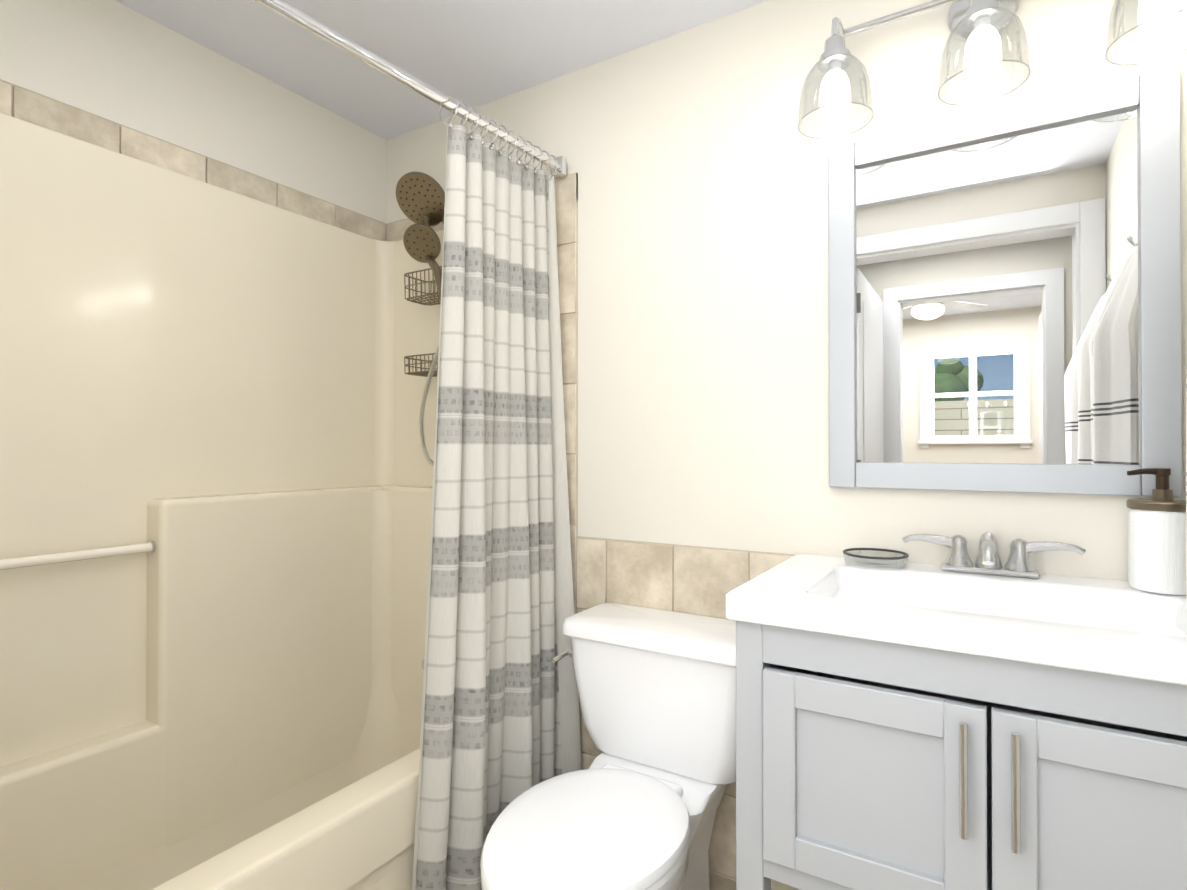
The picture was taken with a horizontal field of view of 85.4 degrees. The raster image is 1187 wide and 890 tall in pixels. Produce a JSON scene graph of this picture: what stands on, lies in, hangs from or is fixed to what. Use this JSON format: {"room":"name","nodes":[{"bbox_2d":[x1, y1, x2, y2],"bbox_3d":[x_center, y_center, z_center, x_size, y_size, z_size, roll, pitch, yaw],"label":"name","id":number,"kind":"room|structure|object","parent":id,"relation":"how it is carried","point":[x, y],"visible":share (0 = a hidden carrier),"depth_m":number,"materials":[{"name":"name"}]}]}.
{"room":"bathroom","nodes":[
{"label":"bathroom","id":0,"kind":"room"},
{"bbox_2d":[0,0,386,223],"bbox_3d":[-1.186,-0.053,1.597,0.120,2.450,1.580,0,0,32],"label":"wall","id":1,"kind":"structure","parent":0,"point":[116,61],"depth_m":1.68,"materials":[{"name":"beige paint"}]},
{"bbox_2d":[0,79,383,240],"bbox_3d":[-1.133,-0.734,1.559,0.014,0.078,1.560,0,0,32],"label":"trim","id":2,"kind":"structure","parent":1,"relation":"attached to","point":[16,101],"depth_m":1.64,"materials":[{"name":"beige tile"}]},
{"bbox_2d":[115,0,767,139],"bbox_3d":[-0.210,-1.177,1.006,2.410,0.210,1.580,0,0,32],"label":"ceiling","id":3,"kind":"structure","parent":0,"point":[473,53],"depth_m":1.70,"materials":[{"name":"white paint"}]},
{"bbox_2d":[387,0,1186,580],"bbox_3d":[0.234,-0.052,1.724,2.410,2.450,0.120,0,0,32],"label":"wall","id":4,"kind":"structure","parent":0,"point":[697,162],"depth_m":1.57,"materials":[{"name":"beige paint"}]},
{"bbox_2d":[384,172,796,889],"bbox_3d":[0.199,0.199,1.665,2.168,1.946,0.014,0,0,32],"label":"wall tile","id":5,"kind":"structure","parent":4,"relation":"attached to","point":[700,581],"depth_m":1.73,"materials":[{"name":"beige tile"}]},
{"bbox_2d":[797,0,1186,138],"bbox_3d":[0.738,-0.810,1.227,0.668,0.275,0.205,0,0,32],"label":"sconce","id":6,"kind":"object","parent":4,"relation":"attached to","point":[977,27],"visible":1,"depth_m":1.22,"materials":[{"name":"clear glass"}]},
{"bbox_2d":[828,66,1182,496],"bbox_3d":[0.787,-0.288,1.297,0.596,0.763,0.028,0,0,32],"label":"mirror","id":7,"kind":"object","parent":4,"relation":"attached to","point":[1004,301],"visible":0.9,"depth_m":1.27,"materials":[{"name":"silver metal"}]},
{"bbox_3d":[-0.179,1.219,1.043,2.410,0.100,1.700,0,0,32],"label":"floor","id":8,"kind":"structure","parent":0,"visible":0},
{"bbox_2d":[0,113,443,889],"bbox_3d":[-0.819,0.237,1.380,0.708,1.867,1.556,0,0,32],"label":"shower","id":9,"kind":"object","parent":8,"relation":"on","point":[214,393],"visible":0.65,"depth_m":1.60,"materials":[{"name":"plastic"}]},
{"bbox_2d":[0,541,155,569],"bbox_3d":[-1.234,0.245,1.285,0.030,0.029,0.639,0,0,32],"label":"grab bar","id":10,"kind":"object","parent":9,"relation":"attached to","point":[45,559],"visible":1,"depth_m":1.42,"materials":[{"name":"white plastic"}]},
{"bbox_2d":[395,172,444,465],"bbox_3d":[-0.442,-0.342,1.890,0.192,0.844,0.246,0,0,32],"label":"shower head","id":11,"kind":"object","parent":9,"relation":"attached to","point":[420,197],"visible":0.83,"depth_m":1.85},
{"bbox_2d":[404,266,441,376],"bbox_3d":[-0.465,-0.471,1.973,0.235,0.504,0.115,0,0,32],"label":"caddy shelf","id":12,"kind":"object","parent":11,"relation":"hanging from","point":[424,373],"visible":0.35,"depth_m":1.97,"materials":[{"name":"brown metal"}]},
{"bbox_2d":[480,603,735,889],"bbox_3d":[0.037,0.798,1.345,0.491,0.744,0.695,0,0,32],"label":"toilet","id":13,"kind":"object","parent":8,"relation":"on","point":[634,805],"visible":0.94,"depth_m":1.41,"materials":[{"name":"white ceramic"}]},
{"bbox_2d":[726,554,1186,889],"bbox_3d":[0.662,0.709,1.075,0.757,0.920,0.505,0,0,32],"label":"bathroom vanity","id":14,"kind":"object","parent":8,"relation":"on","point":[911,726],"visible":1,"depth_m":0.95,"materials":[{"name":"grey paint"}]},
{"bbox_2d":[843,548,908,568],"bbox_3d":[0.589,0.237,1.343,0.128,0.025,0.128,0,0,32],"label":"soap dish","id":15,"kind":"object","parent":14,"relation":"on","point":[876,562],"visible":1,"depth_m":1.32,"materials":[{"name":"clear glass"}]},
{"bbox_2d":[902,532,1085,578],"bbox_3d":[0.750,0.210,1.221,0.303,0.078,0.142,0,0,32],"label":"faucet","id":16,"kind":"object","parent":14,"relation":"on","point":[1018,563],"visible":1,"depth_m":1.23,"materials":[{"name":"silver metal"}]},
{"bbox_2d":[1126,468,1185,594],"bbox_3d":[0.978,0.144,1.105,0.097,0.209,0.096,0,0,32],"label":"soap dispenser","id":17,"kind":"object","parent":14,"relation":"on","point":[1157,543],"visible":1,"depth_m":1.08,"materials":[{"name":"white ceramic"}]},
{"bbox_3d":[-0.343,-0.062,0.084,3.140,2.450,0.120,0,0,32],"label":"wall","id":18,"kind":"structure","parent":0,"visible":0},
{"bbox_2d":[255,0,565,178],"bbox_3d":[-0.544,-0.796,1.202,0.042,0.054,1.571,0,0,35],"label":"curtain rod","id":19,"kind":"object","parent":18,"relation":"attached to","point":[288,11],"visible":0.81,"depth_m":1.37,"materials":[{"name":"silver metal"}]},
{"bbox_2d":[412,95,581,889],"bbox_3d":[-0.232,0.115,1.584,0.150,1.854,0.540,0,0,32],"label":"shower curtain","id":20,"kind":"object","parent":19,"relation":"hanging from","point":[500,725],"visible":0.94,"depth_m":1.58,"materials":[{"name":"fabric"}]},
{"bbox_3d":[0.766,-0.060,0.401,0.120,2.450,1.580,0,0,32],"label":"wall","id":21,"kind":"structure","parent":0,"visible":0},
{"bbox_2d":[1186,382,1186,596],"bbox_3d":[0.823,-0.188,0.770,0.167,0.794,0.337,0,0,32],"label":"hanging towel","id":22,"kind":"object","parent":21,"relation":"hanging from","point":[1186,489],"visible":1,"depth_m":0.82,"materials":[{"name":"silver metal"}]}
]}

